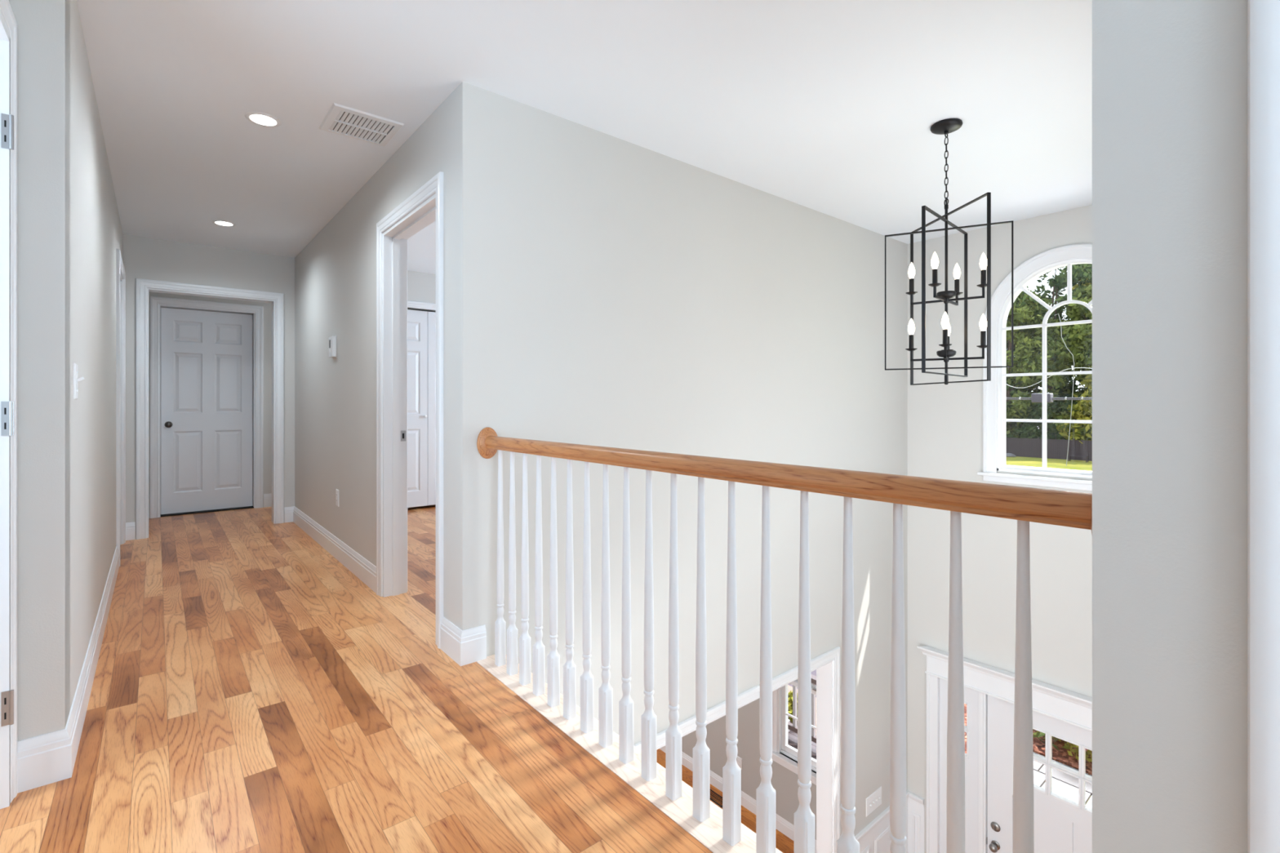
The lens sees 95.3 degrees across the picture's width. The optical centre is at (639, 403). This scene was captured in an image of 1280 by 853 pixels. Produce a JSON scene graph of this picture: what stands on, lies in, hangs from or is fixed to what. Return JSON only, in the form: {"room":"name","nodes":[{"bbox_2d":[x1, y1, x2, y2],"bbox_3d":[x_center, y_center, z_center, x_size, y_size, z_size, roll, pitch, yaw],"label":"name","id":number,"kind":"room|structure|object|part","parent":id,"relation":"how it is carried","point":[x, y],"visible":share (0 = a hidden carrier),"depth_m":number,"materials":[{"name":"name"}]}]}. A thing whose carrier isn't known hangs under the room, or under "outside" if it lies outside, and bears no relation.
{"room":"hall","nodes":[
{"label":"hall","id":0,"kind":"room"},
{"bbox_2d":[8,0,122,741],"bbox_3d":[-1.470,-0.130,1.266,0.238,2.440,8.825,0,0,-40],"label":"wall","id":1,"kind":"structure","parent":0,"point":[54,469],"depth_m":1.70,"materials":[{"name":"paint"}]},
{"bbox_2d":[0,0,17,808],"bbox_3d":[-1.506,0.011,1.236,0.146,2.158,0.921,0,0,-40],"label":"trim","id":2,"kind":"structure","parent":1,"relation":"attached to","point":[8,24],"depth_m":1.58,"materials":[{"name":"paint"}]},
{"bbox_2d":[17,546,119,793],"bbox_3d":[-2.612,1.020,2.764,0.112,0.140,2.854,0,0,-40],"label":"baseboard","id":3,"kind":"structure","parent":1,"relation":"attached to","point":[47,758],"depth_m":1.70,"materials":[{"name":"paint"}]},
{"bbox_2d":[73,362,84,399],"bbox_3d":[-1.834,-0.073,1.909,0.024,0.117,0.072,0,0,-40],"label":"light switch","id":4,"kind":"object","parent":1,"relation":"attached to","point":[76,380],"visible":1,"depth_m":1.88,"materials":[{"name":"white plastic"}]},
{"bbox_3d":[-1.841,-0.073,1.903,0.006,0.117,0.072,0,0,-40],"label":"plate","id":5,"kind":"part","parent":4,"relation":"part of","materials":[{"name":"white plastic"}]},
{"bbox_2d":[115,248,125,566],"bbox_3d":[-3.818,0.029,4.200,0.146,2.123,0.896,0,0,-40],"label":"trim","id":6,"kind":"structure","parent":1,"relation":"attached to","point":[120,270],"depth_m":3.90,"materials":[{"name":"paint"}]},
{"bbox_2d":[125,521,135,540],"bbox_3d":[-4.060,1.020,4.634,0.075,0.140,0.082,0,0,-40],"label":"baseboard","id":7,"kind":"structure","parent":1,"relation":"attached to","point":[130,526],"depth_m":4.66,"materials":[{"name":"paint"}]},
{"bbox_2d":[122,234,408,522],"bbox_3d":[-3.791,-0.130,5.732,2.570,2.440,1.265,0,0,-40],"label":"wall","id":8,"kind":"structure","parent":0,"point":[143,257],"depth_m":5.11,"materials":[{"name":"paint"}]},
{"bbox_2d":[149,296,262,518],"bbox_3d":[-4.347,0.034,5.883,0.912,2.113,0.146,0,0,-40],"label":"trim","id":9,"kind":"structure","parent":8,"relation":"attached to","point":[156,303],"depth_m":5.76,"materials":[{"name":"paint"}]},
{"bbox_2d":[160,307,252,514],"bbox_3d":[-4.360,0.070,5.898,0.746,2.015,0.103,0,0,-40],"label":"door","id":10,"kind":"structure","parent":8,"relation":"in","point":[206,356],"depth_m":5.89,"materials":[{"name":"paint"}]},
{"bbox_3d":[-4.592,0.205,5.684,0.062,0.062,0.068,0,0,-40],"label":"knob","id":11,"kind":"part","parent":10,"relation":"part of","materials":[{"name":"grey metal"}]},
{"bbox_2d":[160,506,253,516],"bbox_3d":[-4.371,1.085,5.911,0.776,0.010,0.140,0,0,-40],"label":"threshold","id":12,"kind":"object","parent":8,"relation":"attached to","point":[246,507],"depth_m":5.85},
{"bbox_2d":[135,278,284,539],"bbox_3d":[-3.699,0.041,5.068,1.026,2.098,0.164,0,0,-40],"label":"trim","id":13,"kind":"structure","parent":8,"relation":"attached to","point":[143,286],"depth_m":4.85,"materials":[{"name":"paint"}]},
{"bbox_2d":[263,493,271,507],"bbox_3d":[-4.053,1.020,6.048,2.320,0.140,0.015,0,0,-40],"label":"baseboard","id":14,"kind":"structure","parent":8,"relation":"attached to","point":[267,497],"depth_m":6.15,"materials":[{"name":"paint"}]},
{"bbox_2d":[0,504,712,852],"bbox_3d":[-0.606,1.100,3.135,6.706,0.020,10.800,0,0,-40],"label":"floor","id":15,"kind":"structure","parent":0,"point":[251,693],"depth_m":1.93,"materials":[{"name":"brown wood"}]},
{"bbox_2d":[294,93,450,621],"bbox_3d":[-2.002,-0.130,4.059,0.125,2.440,3.846,0,0,-40],"label":"wall","id":16,"kind":"structure","parent":0,"point":[335,273],"depth_m":3.85,"materials":[{"name":"paint"}]},
{"bbox_2d":[284,506,376,593],"bbox_3d":[-2.379,1.020,4.351,0.083,0.140,2.665,0,0,-40],"label":"baseboard","id":17,"kind":"structure","parent":16,"relation":"attached to","point":[365,571],"depth_m":4.10,"materials":[{"name":"paint"}]},
{"bbox_2d":[328,335,336,358],"bbox_3d":[-2.208,-0.407,4.187,0.028,0.155,0.125,0,0,-40],"label":"thermostat","id":18,"kind":"object","parent":16,"relation":"attached to","point":[332,340],"visible":1,"depth_m":4.15,"materials":[{"name":"white plastic"}]},
{"bbox_2d":[335,488,338,506],"bbox_3d":[-2.138,0.665,4.119,0.008,0.117,0.072,0,0,-40],"label":"wall outlet","id":19,"kind":"object","parent":16,"relation":"attached to","point":[336,490],"visible":1,"depth_m":4.11,"materials":[{"name":"white plastic"}]},
{"bbox_2d":[376,171,443,648],"bbox_3d":[-1.139,0.029,3.017,0.164,2.123,0.971,0,0,-40],"label":"trim","id":20,"kind":"structure","parent":16,"relation":"attached to","point":[424,206],"depth_m":3.30,"materials":[{"name":"paint"}]},
{"bbox_3d":[-1.359,0.185,3.351,0.028,0.060,0.002,0,0,-40],"label":"strike plate","id":21,"kind":"part","parent":20,"relation":"part of","materials":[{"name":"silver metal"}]},
{"bbox_2d":[440,616,486,666],"bbox_3d":[-0.772,1.020,2.544,0.115,0.140,0.225,0,0,-40],"label":"baseboard","id":22,"kind":"structure","parent":16,"relation":"attached to","point":[467,646],"depth_m":2.47,"materials":[{"name":"paint"}]},
{"bbox_2d":[407,270,435,311],"bbox_3d":[-1.696,-0.130,6.745,3.776,2.440,0.450,0,0,-40],"label":"wall","id":23,"kind":"structure","parent":0,"point":[421,286],"depth_m":6.00,"materials":[{"name":"paint"}]},
{"bbox_2d":[407,309,435,507],"bbox_3d":[-2.210,0.050,6.073,0.750,2.020,0.068,0,0,-40],"label":"door","id":24,"kind":"structure","parent":23,"relation":"in","point":[421,325],"depth_m":6.03,"materials":[{"name":"paint"}]},
{"bbox_2d":[407,300,435,310],"bbox_3d":[-1.890,0.024,6.279,1.751,2.133,0.020,0,0,-40],"label":"trim","id":25,"kind":"structure","parent":23,"relation":"attached to","point":[415,304],"depth_m":5.98,"materials":[{"name":"paint"}]},
{"bbox_2d":[76,0,1092,274],"bbox_3d":[-0.540,-1.390,3.189,6.876,0.080,10.800,0,0,-40],"label":"ceiling","id":26,"kind":"structure","parent":0,"point":[828,107],"depth_m":2.50,"materials":[{"name":"paint"}]},
{"bbox_2d":[211,220,235,226],"bbox_3d":[-3.110,-1.347,4.362,0.148,0.007,0.148,0,0,-40],"label":"recessed light","id":27,"kind":"object","parent":26,"relation":"in","point":[224,223],"visible":1,"depth_m":4.35,"materials":[{"name":"white plastic"}]},
{"bbox_2d":[244,111,281,127],"bbox_3d":[-1.789,-1.347,2.770,0.148,0.007,0.148,0,0,-40],"label":"recessed light","id":28,"kind":"object","parent":26,"relation":"in","point":[265,120],"visible":1,"depth_m":2.76,"materials":[{"name":"white plastic"}]},
{"bbox_2d":[319,102,404,146],"bbox_3d":[-1.354,-1.346,2.835,0.310,0.008,0.313,0,0,-40],"label":"ceiling vent","id":29,"kind":"object","parent":26,"relation":"in","point":[342,120],"visible":1,"depth_m":2.82,"materials":[{"name":"white plastic"}]},
{"bbox_2d":[884,118,1013,385],"bbox_3d":[1.483,-0.721,2.825,0.600,1.258,0.505,0,0,-40],"label":"chandelier","id":30,"kind":"object","parent":26,"relation":"hanging from","point":[945,126],"visible":1,"depth_m":2.79,"materials":[{"name":"black metal"}]},
{"bbox_3d":[1.349,-0.384,2.901,0.032,0.081,0.032,0,0,-40],"label":"candle bulb","id":31,"kind":"part","parent":30,"relation":"part of","materials":[{"name":"white glass"}]},
{"bbox_3d":[1.359,-0.666,2.920,0.032,0.081,0.032,0,0,-40],"label":"candle bulb","id":32,"kind":"part","parent":30,"relation":"part of","materials":[{"name":"white glass"}]},
{"bbox_3d":[1.414,-0.237,2.864,0.159,0.052,0.010,0,0,29],"label":"arm","id":33,"kind":"part","parent":30,"relation":"part of","materials":[{"name":"black metal"}]},
{"bbox_3d":[1.419,-0.520,2.874,0.161,0.051,0.010,0,0,37],"label":"arm","id":34,"kind":"part","parent":30,"relation":"part of","materials":[{"name":"black metal"}]},
{"bbox_3d":[1.372,-0.666,2.715,0.032,0.081,0.032,0,0,-40],"label":"candle bulb","id":35,"kind":"part","parent":30,"relation":"part of","materials":[{"name":"white glass"}]},
{"bbox_3d":[1.426,-0.520,2.768,0.161,0.051,0.010,0,0,-45],"label":"arm","id":36,"kind":"part","parent":30,"relation":"part of","materials":[{"name":"black metal"}]},
{"bbox_3d":[1.483,-0.513,2.825,0.602,0.748,0.015,0,0,-45],"label":"frame","id":37,"kind":"part","parent":30,"relation":"part of","materials":[{"name":"black metal"}]},
{"bbox_3d":[1.408,-0.384,2.691,0.032,0.081,0.032,0,0,-40],"label":"candle bulb","id":38,"kind":"part","parent":30,"relation":"part of","materials":[{"name":"white glass"}]},
{"bbox_3d":[1.444,-0.237,2.756,0.010,0.052,0.159,0,0,29],"label":"arm","id":39,"kind":"part","parent":30,"relation":"part of","materials":[{"name":"black metal"}]},
{"bbox_3d":[1.483,-1.137,2.825,0.018,0.359,0.028,0,0,20],"label":"chain","id":40,"kind":"part","parent":30,"relation":"part of","materials":[{"name":"black metal"}]},
{"bbox_3d":[1.483,-0.527,2.825,0.018,0.870,0.018,0,0,-40],"label":"stem","id":41,"kind":"part","parent":30,"relation":"part of","materials":[{"name":"black metal"}]},
{"bbox_3d":[1.483,-0.508,2.825,0.550,0.679,0.015,0,0,25],"label":"frame","id":42,"kind":"part","parent":30,"relation":"part of","materials":[{"name":"black metal"}]},
{"bbox_3d":[1.559,-0.384,2.959,0.032,0.081,0.032,0,0,-40],"label":"candle bulb","id":43,"kind":"part","parent":30,"relation":"part of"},
{"bbox_3d":[1.483,-0.507,2.825,0.347,0.817,0.505,0,0,-40],"label":"frame","id":44,"kind":"part","parent":30,"relation":"part of","materials":[{"name":"black metal"}]},
{"bbox_3d":[1.540,-0.520,2.882,0.161,0.051,0.010,0,0,-45],"label":"arm","id":45,"kind":"part","parent":30,"relation":"part of","materials":[{"name":"black metal"}]},
{"bbox_3d":[1.594,-0.666,2.935,0.032,0.081,0.032,0,0,-40],"label":"candle bulb","id":46,"kind":"part","parent":30,"relation":"part of","materials":[{"name":"white glass"}]},
{"bbox_3d":[1.553,-0.237,2.786,0.159,0.052,0.010,0,0,29],"label":"arm","id":47,"kind":"part","parent":30,"relation":"part of","materials":[{"name":"black metal"}]},
{"bbox_3d":[1.547,-0.520,2.776,0.161,0.051,0.010,0,0,37],"label":"arm","id":48,"kind":"part","parent":30,"relation":"part of","materials":[{"name":"black metal"}]},
{"bbox_3d":[1.617,-0.384,2.750,0.032,0.081,0.032,0,0,-40],"label":"candle bulb","id":49,"kind":"part","parent":30,"relation":"part of","materials":[{"name":"white glass"}]},
{"bbox_3d":[1.607,-0.666,2.730,0.032,0.081,0.032,0,0,-40],"label":"candle bulb","id":50,"kind":"part","parent":30,"relation":"part of","materials":[{"name":"white glass"}]},
{"bbox_2d":[450,81,907,835],"bbox_3d":[-0.200,1.495,2.973,6.288,5.690,0.125,0,0,-40],"label":"wall","id":51,"kind":"structure","parent":0,"point":[608,291],"depth_m":3.20,"materials":[{"name":"paint"}]},
{"bbox_2d":[633,646,839,852],"bbox_3d":[0.423,3.056,3.490,2.557,2.568,0.164,0,0,-40],"label":"trim","id":52,"kind":"structure","parent":51,"relation":"attached to","point":[827,665],"depth_m":4.22,"materials":[{"name":"paint"}]},
{"bbox_2d":[866,786,881,817],"bbox_3d":[1.842,3.120,4.571,0.235,0.140,0.022,0,0,-40],"label":"light switch","id":53,"kind":"object","parent":51,"relation":"attached to","point":[873,801],"visible":1,"depth_m":4.57,"materials":[{"name":"white plastic"}]},
{"bbox_2d":[854,790,908,852],"bbox_3d":[1.862,3.752,4.585,1.056,0.975,0.026,0,0,-40],"label":"trim","id":54,"kind":"structure","parent":51,"relation":"attached to","point":[874,837],"depth_m":4.62,"materials":[{"name":"paint"}]},
{"bbox_2d":[657,748,794,852],"bbox_3d":[-1.278,4.390,4.328,6.558,0.100,8.105,0,0,-40],"label":"floor","id":55,"kind":"structure","parent":0,"point":[784,844],"depth_m":6.16,"materials":[{"name":"brown wood"}]},
{"bbox_2d":[710,789,722,808],"bbox_3d":[0.833,4.337,6.422,0.130,0.004,0.305,0,0,-40],"label":"floor vent","id":56,"kind":"object","parent":55,"relation":"in","point":[714,793],"visible":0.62,"depth_m":6.40,"materials":[{"name":"black metal"}]},
{"bbox_2d":[681,204,1092,852],"bbox_3d":[1.179,1.445,6.366,0.174,5.790,8.105,0,0,-40],"label":"wall","id":57,"kind":"structure","parent":0,"point":[945,421],"depth_m":4.56,"materials":[{"name":"paint"}]},
{"bbox_2d":[659,746,816,852],"bbox_3d":[0.410,4.268,7.146,0.015,0.144,5.521,0,0,-40],"label":"baseboard","id":58,"kind":"structure","parent":57,"relation":"attached to","point":[784,826],"depth_m":6.25,"materials":[{"name":"paint"}]},
{"bbox_2d":[736,755,742,769],"bbox_3d":[1.079,3.905,6.344,0.008,0.120,0.075,0,0,-40],"label":"wall outlet","id":59,"kind":"object","parent":57,"relation":"attached to","point":[739,760],"visible":0.92,"depth_m":6.33,"materials":[{"name":"white plastic"}]},
{"bbox_2d":[771,679,816,785],"bbox_3d":[1.715,2.816,5.657,0.195,1.688,1.040,0,0,-40],"label":"window","id":60,"kind":"structure","parent":57,"relation":"in","point":[780,696],"depth_m":5.94,"materials":[{"name":"paint"}]},
{"bbox_3d":[1.671,2.766,5.621,0.020,1.588,0.996,0,0,-40],"label":"casing","id":61,"kind":"part","parent":60,"relation":"part of","materials":[{"name":"paint"}]},
{"bbox_3d":[1.672,3.610,5.622,0.085,0.100,1.040,0,0,-40],"label":"sill","id":62,"kind":"part","parent":60,"relation":"part of","materials":[{"name":"paint"}]},
{"bbox_3d":[1.722,3.158,5.663,0.035,0.745,0.816,0,0,-40],"label":"sash","id":63,"kind":"part","parent":60,"relation":"part of","materials":[{"name":"paint"}]},
{"bbox_2d":[907,790,924,852],"bbox_3d":[2.296,3.752,4.869,0.026,0.975,0.142,0,0,-40],"label":"trim","id":64,"kind":"structure","parent":57,"relation":"attached to","point":[915,802],"depth_m":4.87,"materials":[{"name":"paint"}]},
{"bbox_2d":[939,678,978,852],"bbox_3d":[2.549,3.273,4.646,0.051,2.130,0.300,0,0,-40],"label":"window","id":65,"kind":"structure","parent":57,"relation":"in","point":[971,696],"depth_m":4.59,"materials":[{"name":"paint"}]},
{"bbox_2d":[916,645,1092,709],"bbox_3d":[2.941,2.030,4.062,0.062,0.069,1.998,0,0,-40],"label":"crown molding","id":66,"kind":"structure","parent":57,"relation":"attached to","point":[1077,699],"depth_m":4.31,"materials":[{"name":"paint"}]},
{"bbox_2d":[924,655,1092,852],"bbox_3d":[3.019,3.203,4.127,0.200,2.275,1.890,0,0,-40],"label":"trim","id":67,"kind":"structure","parent":57,"relation":"attached to","point":[1069,713],"depth_m":4.50,"materials":[{"name":"paint"}]},
{"bbox_2d":[977,244,1092,490],"bbox_3d":[3.006,-0.255,4.088,0.170,1.689,1.128,0,0,-40],"label":"window","id":68,"kind":"structure","parent":57,"relation":"in","point":[994,420],"depth_m":4.29,"materials":[{"name":"paint"}]},
{"bbox_3d":[2.967,0.556,4.056,0.070,0.067,1.128,0,0,-40],"label":"sill","id":69,"kind":"part","parent":68,"relation":"part of","materials":[{"name":"paint"}]},
{"bbox_2d":[986,694,1092,852],"bbox_3d":[2.970,3.267,4.089,0.113,2.117,0.994,0,0,-40],"label":"door","id":70,"kind":"structure","parent":57,"relation":"in","point":[1062,824],"depth_m":4.21,"materials":[{"name":"paint"}]},
{"bbox_3d":[2.675,3.352,4.410,0.068,0.062,0.062,0,0,-40],"label":"knob","id":71,"kind":"part","parent":70,"relation":"part of","materials":[{"name":"metal"}]},
{"bbox_2d":[1005,393,1092,402],"bbox_3d":[8.543,1.765,11.630,0.217,5.750,12.217,0,0,-40],"label":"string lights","id":72,"kind":"object","parent":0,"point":[1035,397],"visible":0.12,"depth_m":11.89,"materials":[{"name":"white plastic"}]},
{"bbox_2d":[1092,0,1247,852],"bbox_3d":[1.536,-0.130,-0.208,0.125,2.440,2.720,0,0,-40],"label":"wall","id":73,"kind":"structure","parent":0,"point":[1170,77],"depth_m":0.74,"materials":[{"name":"paint"}]},
{"bbox_2d":[475,654,782,852],"bbox_3d":[0.032,1.100,1.698,0.135,0.022,2.134,0,0,-40],"label":"trim","id":74,"kind":"structure","parent":73,"relation":"attached to","point":[708,833],"depth_m":1.72,"materials":[{"name":"white wood"}]},
{"bbox_2d":[476,426,1092,852],"bbox_3d":[0.024,0.596,1.692,0.098,0.989,2.134,0,0,-40],"label":"balustrade","id":75,"kind":"object","parent":74,"relation":"on","point":[1023,504],"visible":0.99,"depth_m":1.37,"materials":[{"name":"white wood"}]},
{"bbox_3d":[0.032,0.165,1.698,0.060,0.053,2.098,0,0,-40],"label":"handrail","id":76,"kind":"part","parent":75,"relation":"part of","materials":[{"name":"brown wood"}]},
{"bbox_2d":[1247,0,1279,852],"bbox_3d":[1.071,0.024,0.339,0.146,2.131,0.987,0,0,-40],"label":"trim","id":77,"kind":"structure","parent":73,"relation":"attached to","point":[1263,15],"depth_m":0.66,"materials":[{"name":"paint"}]},
{"label":"outside","id":78,"kind":"structure","parent":0,"visible":0},
{"bbox_2d":[1005,456,1092,804],"bbox_3d":[28.939,4.690,43.479,89.942,0.300,130.000,0,0,-40],"label":"lawn","id":79,"kind":"structure","parent":78,"point":[1073,464],"depth_m":44.48,"materials":[{"name":"green plant"}]},
{"bbox_2d":[787,730,816,759],"bbox_3d":[2.468,4.550,6.268,1.685,0.180,9.500,0,0,-40],"label":"porch deck","id":80,"kind":"object","parent":79,"relation":"on","point":[792,736],"depth_m":7.66,"materials":[{"name":"grey wood"}]},
{"bbox_3d":[1.935,3.205,7.944,0.150,2.510,0.150,0,0,-40],"label":"porch column","id":81,"kind":"structure","parent":80,"relation":"on","visible":0},
{"bbox_2d":[787,674,816,743],"bbox_3d":[1.643,3.950,8.280,0.100,0.820,5.150,0,0,-40],"label":"porch railing","id":82,"kind":"object","parent":81,"relation":"attached to","point":[793,726],"visible":0.06,"depth_m":7.72,"materials":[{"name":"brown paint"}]},
{"bbox_3d":[1.643,4.330,8.280,0.060,0.060,5.150,0,0,-40],"label":"rail","id":83,"kind":"part","parent":82,"relation":"part of","materials":[{"name":"brown paint"}]},
{"bbox_3d":[1.643,3.570,8.280,0.100,0.060,5.150,0,0,-40],"label":"rail","id":84,"kind":"part","parent":82,"relation":"part of","materials":[{"name":"white paint"}]},
{"bbox_2d":[1005,453,1016,457],"bbox_3d":[31.634,4.391,49.881,0.769,0.355,0.827,0,0,-40],"label":"boulder","id":85,"kind":"object","parent":79,"relation":"on","point":[1007,455],"visible":0.93,"depth_m":49.69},
{"bbox_2d":[1005,396,1017,437],"bbox_3d":[32.029,1.898,54.563,3.512,5.642,6.749,0,0,-40],"label":"bush","id":86,"kind":"object","parent":79,"relation":"on","point":[1008,403],"visible":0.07,"depth_m":51.99,"materials":[{"name":"green plant"}]},
{"bbox_2d":[964,703,1092,775],"bbox_3d":[6.800,4.522,6.573,5.540,0.035,7.440,0,0,-40],"label":"mulch bed","id":87,"kind":"object","parent":79,"relation":"on","point":[1061,755],"visible":0.02,"depth_m":7.56,"materials":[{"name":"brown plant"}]},
{"bbox_2d":[1032,729,1068,750],"bbox_3d":[5.716,4.184,8.176,1.623,0.734,1.325,0,0,-40],"label":"shrub","id":88,"kind":"object","parent":87,"relation":"on","point":[1040,734],"visible":0.02,"depth_m":7.66,"materials":[{"name":"green plant"}]},
{"bbox_2d":[1036,730,1092,762],"bbox_3d":[5.814,4.235,7.592,0.994,0.656,1.148,0,0,-7],"label":"shrub","id":89,"kind":"object","parent":87,"relation":"on","point":[1068,746],"visible":0.04,"depth_m":7.37,"materials":[{"name":"green plant"}]},
{"bbox_2d":[1005,291,1057,425],"bbox_3d":[37.586,-4.827,60.104,11.782,18.943,11.747,0,0,-40],"label":"tree","id":90,"kind":"object","parent":79,"relation":"on","point":[1050,300],"visible":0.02,"depth_m":57.03,"materials":[{"name":"green plant"}]},
{"bbox_2d":[1005,400,1060,438],"bbox_3d":[34.078,2.039,52.078,3.476,5.365,6.645,0,0,-40],"label":"bush","id":91,"kind":"object","parent":79,"relation":"on","point":[1024,428],"visible":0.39,"depth_m":50.73,"materials":[{"name":"green plant"}]},
{"bbox_2d":[1005,289,1072,438],"bbox_3d":[33.827,-2.875,53.549,7.680,15.053,9.857,0,0,-32],"label":"tree","id":92,"kind":"object","parent":79,"relation":"on","point":[1024,352],"visible":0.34,"depth_m":50.78,"materials":[{"name":"green plant"}]},
{"bbox_2d":[1005,263,1092,404],"bbox_3d":[37.557,-4.623,53.483,10.476,18.537,10.417,0,0,-40],"label":"tree","id":93,"kind":"object","parent":79,"relation":"on","point":[1079,271],"visible":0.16,"depth_m":51.69,"materials":[{"name":"green plant"}]},
{"bbox_2d":[1005,435,1092,461],"bbox_3d":[33.669,3.680,48.762,0.115,1.720,68.095,0,0,-40],"label":"fence","id":94,"kind":"object","parent":79,"relation":"on","point":[1022,447],"visible":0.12,"depth_m":48.41,"materials":[{"name":"grey wood"}]},
{"bbox_3d":[33.473,3.680,48.999,0.115,1.720,0.110,0,0,-40],"label":"post","id":95,"kind":"part","parent":94,"relation":"part of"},
{"bbox_3d":[35.036,3.680,47.113,0.115,1.720,0.110,0,0,-40],"label":"post","id":96,"kind":"part","parent":94,"relation":"part of","materials":[{"name":"grey wood"}]},
{"bbox_2d":[1027,391,1091,439],"bbox_3d":[36.003,1.836,49.809,3.407,5.692,6.086,0,0,-40],"label":"bush","id":97,"kind":"object","parent":79,"relation":"on","point":[1052,433],"visible":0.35,"depth_m":49.66,"materials":[{"name":"green plant"}]},
{"bbox_2d":[1034,284,1092,439],"bbox_3d":[38.804,-2.771,48.786,9.879,14.867,9.328,0,0,-40],"label":"tree","id":98,"kind":"object","parent":79,"relation":"on","point":[1077,335],"visible":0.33,"depth_m":48.42,"materials":[{"name":"green plant"}]},
{"bbox_2d":[1055,313,1074,466],"bbox_3d":[30.954,-1.039,42.570,0.035,11.161,1.230,0,0,-40],"label":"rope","id":99,"kind":"object","parent":79,"relation":"on","point":[1058,313],"visible":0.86,"depth_m":42.30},
{"bbox_2d":[1048,263,1092,391],"bbox_3d":[44.985,-6.093,57.009,11.328,21.476,10.436,0,0,-40],"label":"tree","id":100,"kind":"object","parent":79,"relation":"on","point":[1060,269],"visible":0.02,"depth_m":59.45,"materials":[{"name":"green plant"}]},
{"bbox_2d":[1054,396,1092,440],"bbox_3d":[38.122,2.001,47.049,3.695,5.724,7.908,0,0,-40],"label":"bush","id":101,"kind":"object","parent":79,"relation":"on","point":[1060,406],"visible":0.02,"depth_m":49.08,"materials":[{"name":"green plant"}]},
{"bbox_2d":[1056,373,1092,444],"bbox_3d":[37.580,0.773,47.185,5.537,7.753,6.680,0,0,-40],"label":"tree","id":102,"kind":"object","parent":79,"relation":"on","point":[1087,410],"visible":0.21,"depth_m":47.03,"materials":[{"name":"green plant"}]},
{"bbox_2d":[1067,448,1088,462],"bbox_3d":[34.229,4.050,45.592,0.500,0.980,1.300,0,0,-40],"label":"garden bench","id":103,"kind":"object","parent":79,"relation":"on","point":[1069,450],"visible":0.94,"depth_m":45.64,"materials":[{"name":"grey wood"}]},
{"bbox_3d":[34.406,3.800,45.739,0.040,0.440,1.300,0,0,-40],"label":"backrest","id":104,"kind":"part","parent":103,"relation":"part of","materials":[{"name":"grey wood"}]},
{"bbox_2d":[1071,275,1092,387],"bbox_3d":[43.347,-5.367,51.481,10.436,20.025,10.080,0,0,5],"label":"tree","id":105,"kind":"object","parent":79,"relation":"on","point":[1086,284],"visible":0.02,"depth_m":52.54,"materials":[{"name":"green plant"}]},
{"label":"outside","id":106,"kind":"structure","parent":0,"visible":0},
{"bbox_2d":[788,669,816,697],"bbox_3d":[2.448,4.530,12.714,4.400,0.020,7.550,0,0,-40],"label":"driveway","id":107,"kind":"structure","parent":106,"point":[813,673],"depth_m":9.76,"materials":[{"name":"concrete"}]},
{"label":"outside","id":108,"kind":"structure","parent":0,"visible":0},
{"bbox_2d":[1033,752,1092,809],"bbox_3d":[5.293,4.525,5.684,2.085,0.030,3.446,0,0,-40],"label":"walkway","id":109,"kind":"structure","parent":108,"point":[1065,785],"depth_m":6.93,"materials":[{"name":"white concrete"}]},
{"bbox_3d":[14.232,0.965,7.903,0.237,7.350,0.237,0,0,-40],"label":"pole","id":110,"kind":"object","parent":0,"visible":0},
{"bbox_2d":[1005,367,1092,387],"bbox_3d":[10.083,-1.154,12.907,0.011,1.558,13.004,0,0,-40],"label":"overhead cable","id":111,"kind":"object","parent":110,"relation":"attached to","point":[1075,367],"visible":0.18,"depth_m":13.41,"materials":[{"name":"white rubber"}]},
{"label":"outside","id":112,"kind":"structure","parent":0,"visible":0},
{"bbox_2d":[788,685,816,735],"bbox_3d":[1.273,4.525,9.792,1.140,0.030,4.550,0,0,-40],"label":"path","id":113,"kind":"structure","parent":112,"point":[790,688],"depth_m":8.77,"materials":[{"name":"white"}]},
{"bbox_2d":[788,690,797,723],"bbox_3d":[2.213,4.346,8.330,0.573,0.405,0.713,0,0,-40],"label":"shrub","id":114,"kind":"object","parent":113,"relation":"on","point":[790,694],"visible":0.23,"depth_m":8.28,"materials":[{"name":"green plant"}]}
]}

